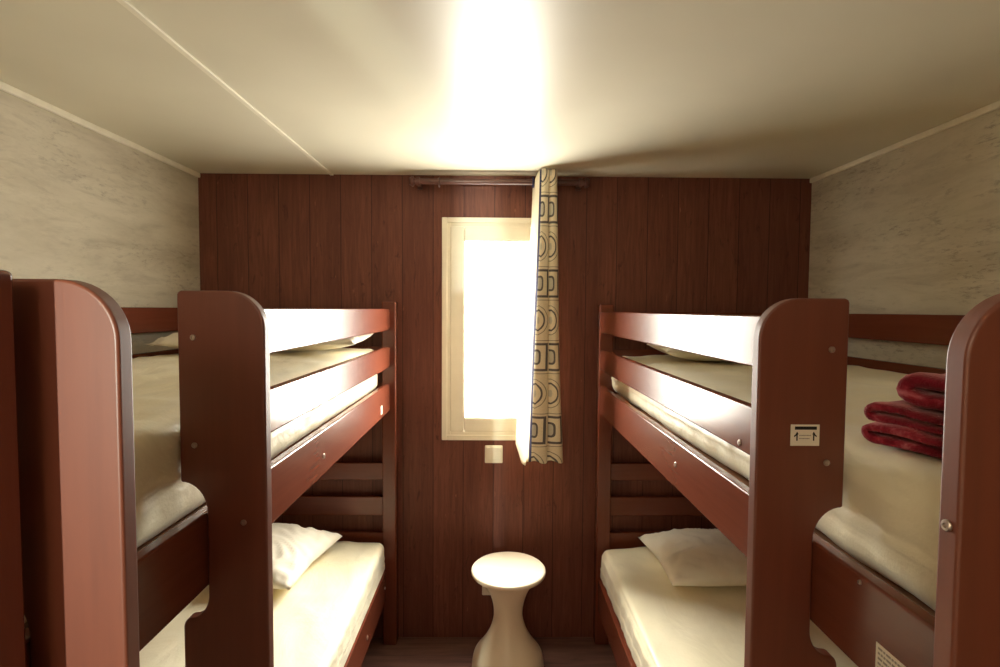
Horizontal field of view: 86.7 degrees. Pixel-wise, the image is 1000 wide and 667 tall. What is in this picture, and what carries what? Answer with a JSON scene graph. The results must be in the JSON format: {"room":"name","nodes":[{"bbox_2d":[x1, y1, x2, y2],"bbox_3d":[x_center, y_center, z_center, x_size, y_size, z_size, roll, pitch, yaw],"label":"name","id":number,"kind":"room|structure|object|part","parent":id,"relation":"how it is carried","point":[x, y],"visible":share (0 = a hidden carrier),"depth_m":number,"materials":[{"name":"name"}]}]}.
{"room":"dormitory","nodes":[
{"label":"dormitory","id":0,"kind":"room"},
{"bbox_2d":[0,90,199,353],"bbox_3d":[-1.352,0.423,0.761,0.030,2.130,3.312,0,3,-1],"label":"wall","id":1,"kind":"structure","parent":0,"point":[79,203],"depth_m":1.75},
{"bbox_2d":[0,81,199,177],"bbox_3d":[-1.325,-0.630,0.714,0.012,0.021,3.312,0,3,-1],"label":"trim","id":2,"kind":"structure","parent":1,"relation":"attached to","point":[5,87],"depth_m":1.71,"materials":[{"name":"white wood"}]},
{"bbox_2d":[361,637,616,666],"bbox_3d":[0.045,1.553,0.092,2.821,0.050,4.842,0,3,-1],"label":"floor","id":3,"kind":"structure","parent":0,"point":[408,651],"depth_m":2.37,"materials":[{"name":"brown wood"}]},
{"bbox_2d":[0,270,398,666],"bbox_3d":[-0.861,0.679,1.443,0.955,1.563,1.980,0,3,-1],"label":"bunk bed","id":4,"kind":"object","parent":3,"relation":"on","point":[71,561],"visible":0.94,"depth_m":0.81,"materials":[{"name":"brown wood"}]},
{"bbox_3d":[-0.476,0.724,0.488,0.062,1.563,0.060,0,3,-1],"label":"post","id":5,"kind":"part","parent":4,"relation":"part of","materials":[{"name":"brown wood"}]},
{"bbox_3d":[-0.442,0.725,0.554,0.137,1.557,0.022,0,3,-1],"label":"ladder panel","id":6,"kind":"part","parent":4,"relation":"part of","materials":[{"name":"brown wood"}]},
{"bbox_3d":[-1.303,-0.024,1.406,0.022,0.094,1.860,0,3,-1],"label":"guard rail","id":7,"kind":"part","parent":4,"relation":"part of","materials":[{"name":"brown wood"}]},
{"bbox_3d":[-1.304,0.142,1.414,0.022,0.091,1.860,0,3,-1],"label":"guard rail","id":8,"kind":"part","parent":4,"relation":"part of","materials":[{"name":"brown wood"}]},
{"bbox_3d":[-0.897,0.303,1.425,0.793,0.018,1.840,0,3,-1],"label":"mattress","id":9,"kind":"part","parent":4,"relation":"part of","materials":[{"name":"beige fabric"}]},
{"bbox_2d":[24,348,377,622],"bbox_3d":[-0.896,0.193,1.423,0.755,0.210,1.860,0,3,-1],"label":"mattress","id":10,"kind":"object","parent":4,"relation":"on","point":[162,499],"visible":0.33,"depth_m":0.92,"materials":[{"name":"beige fabric"}]},
{"bbox_2d":[146,332,373,350],"bbox_3d":[-0.889,0.007,2.078,0.720,0.100,0.440,0,3,-4],"label":"pillow","id":11,"kind":"object","parent":10,"relation":"on","point":[171,340],"visible":0.23,"depth_m":1.89,"materials":[{"name":"white fabric"}]},
{"bbox_3d":[-0.490,0.324,1.431,0.022,0.122,1.860,0,3,-1],"label":"rail","id":12,"kind":"part","parent":4,"relation":"part of","materials":[{"name":"brown wood"}]},
{"bbox_3d":[-0.445,0.710,0.880,0.137,1.557,0.022,0,3,-1],"label":"ladder panel","id":13,"kind":"part","parent":4,"relation":"part of","materials":[{"name":"brown wood"}]},
{"bbox_2d":[139,541,384,666],"bbox_3d":[-0.892,1.033,1.461,0.782,0.159,1.858,0,3,-1],"label":"mattress","id":14,"kind":"object","parent":4,"relation":"on","point":[317,622],"visible":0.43,"depth_m":1.82,"materials":[{"name":"beige fabric"}]},
{"bbox_2d":[272,523,341,589],"bbox_3d":[-0.984,0.852,2.100,0.560,0.141,0.440,1,3,7],"label":"pillow","id":15,"kind":"object","parent":14,"relation":"on","point":[295,547],"visible":0.34,"depth_m":2.05,"materials":[{"name":"white fabric"}]},
{"bbox_3d":[-0.490,-0.028,1.601,0.022,0.094,1.488,0,3,-1],"label":"guard rail","id":16,"kind":"part","parent":4,"relation":"part of","materials":[{"name":"brown wood"}]},
{"bbox_3d":[-0.491,0.138,1.609,0.022,0.091,1.488,0,3,-1],"label":"guard rail","id":17,"kind":"part","parent":4,"relation":"part of","materials":[{"name":"brown wood"}]},
{"bbox_3d":[-0.517,1.184,1.470,0.022,0.138,1.860,0,3,-1],"label":"rail","id":18,"kind":"part","parent":4,"relation":"part of","materials":[{"name":"brown wood"}]},
{"bbox_3d":[-0.498,0.637,2.406,0.062,1.563,0.060,0,3,-1],"label":"post","id":19,"kind":"part","parent":4,"relation":"part of","materials":[{"name":"brown wood"}]},
{"bbox_2d":[471,552,545,666],"bbox_3d":[0.034,1.205,2.227,0.311,0.452,0.311,0,3,-1],"label":"stool","id":20,"kind":"object","parent":3,"relation":"on","point":[508,577],"visible":1,"depth_m":2.16,"materials":[{"name":"beige plastic"}]},
{"bbox_3d":[0.035,0.991,2.218,0.311,0.023,0.311,0,3,-1],"label":"seat","id":21,"kind":"part","parent":20,"relation":"part of","materials":[{"name":"beige plastic"}]},
{"bbox_2d":[593,293,999,666],"bbox_3d":[0.883,0.695,1.416,1.048,1.555,2.073,0,3,-1],"label":"bunk bed","id":22,"kind":"object","parent":3,"relation":"on","point":[792,428],"visible":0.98,"depth_m":0.77,"materials":[{"name":"brown wood"}]},
{"bbox_3d":[0.470,0.647,2.417,0.062,1.555,0.060,0,3,-1],"label":"post","id":23,"kind":"part","parent":22,"relation":"part of","materials":[{"name":"brown wood"}]},
{"bbox_3d":[0.466,1.232,1.436,0.022,0.138,1.953,0,3,-1],"label":"rail","id":24,"kind":"part","parent":22,"relation":"part of","materials":[{"name":"brown wood"}]},
{"bbox_3d":[0.464,0.153,1.578,0.022,0.091,1.572,0,3,-1],"label":"guard rail","id":25,"kind":"part","parent":22,"relation":"part of","materials":[{"name":"brown wood"}]},
{"bbox_3d":[0.465,-0.013,1.571,0.022,0.094,1.572,0,3,-1],"label":"guard rail","id":26,"kind":"part","parent":22,"relation":"part of","materials":[{"name":"brown wood"}]},
{"bbox_2d":[600,547,857,666],"bbox_3d":[0.901,1.082,1.440,0.892,0.174,1.946,0,3,-1],"label":"mattress","id":27,"kind":"object","parent":22,"relation":"on","point":[663,624],"visible":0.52,"depth_m":1.85,"materials":[{"name":"beige fabric"}]},
{"bbox_2d":[638,528,746,586],"bbox_3d":[0.916,0.893,2.173,0.594,0.136,0.440,0,3,-1],"label":"pillow","id":28,"kind":"object","parent":27,"relation":"on","point":[688,556],"visible":0.58,"depth_m":2.05,"materials":[{"name":"white fabric"}]},
{"bbox_3d":[0.465,0.339,1.395,0.022,0.122,1.953,0,3,-1],"label":"rail","id":29,"kind":"part","parent":22,"relation":"part of","materials":[{"name":"brown wood"}]},
{"bbox_3d":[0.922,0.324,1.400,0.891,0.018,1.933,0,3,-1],"label":"mattress","id":30,"kind":"part","parent":22,"relation":"part of","materials":[{"name":"beige fabric"}]},
{"bbox_2d":[611,355,941,610],"bbox_3d":[0.921,0.221,1.400,0.857,0.191,1.944,0,3,-1],"label":"mattress","id":31,"kind":"object","parent":22,"relation":"on","point":[887,520],"visible":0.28,"depth_m":0.76,"materials":[{"name":"beige fabric"}]},
{"bbox_2d":[646,344,724,360],"bbox_3d":[0.857,0.035,2.043,0.500,0.119,0.420,1,3,5],"label":"pillow","id":32,"kind":"object","parent":31,"relation":"on","point":[676,353],"visible":0.16,"depth_m":1.89,"materials":[{"name":"white fabric"}]},
{"bbox_2d":[861,422,942,458],"bbox_3d":[0.763,0.148,0.756,0.390,0.038,0.272,-1,3,-25],"label":"folded blanket","id":33,"kind":"object","parent":31,"relation":"on","point":[931,444],"visible":0.2,"depth_m":0.74,"materials":[{"name":"red fabric"}]},
{"bbox_2d":[864,400,943,434],"bbox_3d":[0.774,0.120,0.760,0.392,0.034,0.276,-1,3,-26],"label":"folded blanket","id":34,"kind":"object","parent":33,"relation":"on","point":[902,413],"visible":0.33,"depth_m":0.75,"materials":[{"name":"red fabric"}]},
{"bbox_2d":[896,372,945,410],"bbox_3d":[0.787,0.081,0.745,0.367,0.055,0.253,-1,3,-30],"label":"folded blanket","id":35,"kind":"object","parent":34,"relation":"on","point":[925,390],"visible":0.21,"depth_m":0.74,"materials":[{"name":"red fabric"}]},
{"bbox_3d":[0.434,0.722,0.806,0.130,1.549,0.022,0,3,-1],"label":"ladder panel","id":36,"kind":"part","parent":22,"relation":"part of","materials":[{"name":"brown wood"}]},
{"bbox_3d":[1.379,0.167,1.398,0.022,0.091,1.953,0,3,-1],"label":"guard rail","id":37,"kind":"part","parent":22,"relation":"part of","materials":[{"name":"brown wood"}]},
{"bbox_3d":[1.380,0.000,1.390,0.022,0.094,1.953,0,3,-1],"label":"guard rail","id":38,"kind":"part","parent":22,"relation":"part of","materials":[{"name":"brown wood"}]},
{"bbox_3d":[0.438,0.738,0.472,0.130,1.549,0.022,0,3,-1],"label":"ladder panel","id":39,"kind":"part","parent":22,"relation":"part of","materials":[{"name":"brown wood"}]},
{"bbox_2d":[0,0,999,178],"bbox_3d":[0.058,-0.625,-0.007,2.821,0.050,4.842,0,3,-1],"label":"ceiling","id":40,"kind":"structure","parent":0,"point":[797,89],"depth_m":1.38,"materials":[{"name":"white paint"}]},
{"bbox_2d":[116,0,333,174],"bbox_3d":[-0.735,-0.635,0.720,0.016,0.005,3.312,0,3,-1],"label":"trim","id":41,"kind":"structure","parent":40,"relation":"attached to","point":[125,3],"depth_m":1.33,"materials":[{"name":"white wood"}]},
{"bbox_2d":[198,173,811,636],"bbox_3d":[0.025,0.355,2.446,2.821,2.130,0.030,0,3,-1],"label":"wall","id":42,"kind":"structure","parent":0,"point":[336,241],"depth_m":2.41,"materials":[{"name":"brown wood"}]},
{"bbox_2d":[482,586,489,594],"bbox_3d":[-0.042,1.175,2.461,0.082,0.082,0.014,0,3,-1],"label":"power socket","id":43,"kind":"object","parent":42,"relation":"attached to","point":[485,591],"visible":0.22,"depth_m":2.46,"materials":[{"name":"white plastic"}]},
{"bbox_2d":[442,217,530,439],"bbox_3d":[-0.013,-0.016,2.423,0.502,1.013,0.033,0,3,-1],"label":"window","id":44,"kind":"structure","parent":42,"relation":"in","point":[455,230],"depth_m":2.41,"materials":[{"name":"white plastic"}]},
{"bbox_2d":[485,445,502,462],"bbox_3d":[-0.029,0.554,2.431,0.082,0.082,0.016,0,3,-1],"label":"light switch","id":45,"kind":"object","parent":42,"relation":"attached to","point":[493,453],"visible":1,"depth_m":2.42,"materials":[{"name":"white plastic"}]},
{"bbox_2d":[409,176,589,190],"bbox_3d":[-0.002,-0.662,2.338,0.789,0.044,0.092,0,3,-1],"label":"pole","id":46,"kind":"object","parent":42,"relation":"attached to","point":[418,181],"visible":1,"depth_m":2.30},
{"bbox_2d":[516,169,562,464],"bbox_3d":[0.176,-0.060,2.310,0.193,1.271,0.148,0,3,-5],"label":"curtain","id":47,"kind":"object","parent":46,"relation":"hanging from","point":[539,423],"visible":1,"depth_m":2.26,"materials":[{"name":"fabric"}]},
{"bbox_2d":[808,108,999,368],"bbox_3d":[1.439,0.438,0.793,0.030,2.130,3.312,0,3,-1],"label":"wall","id":48,"kind":"structure","parent":0,"point":[913,228],"depth_m":1.81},
{"bbox_2d":[810,100,999,182],"bbox_3d":[1.424,-0.615,0.745,0.012,0.021,3.312,0,3,-1],"label":"trim","id":49,"kind":"structure","parent":48,"relation":"attached to","point":[991,107],"depth_m":1.79,"materials":[{"name":"white wood"}]}
]}

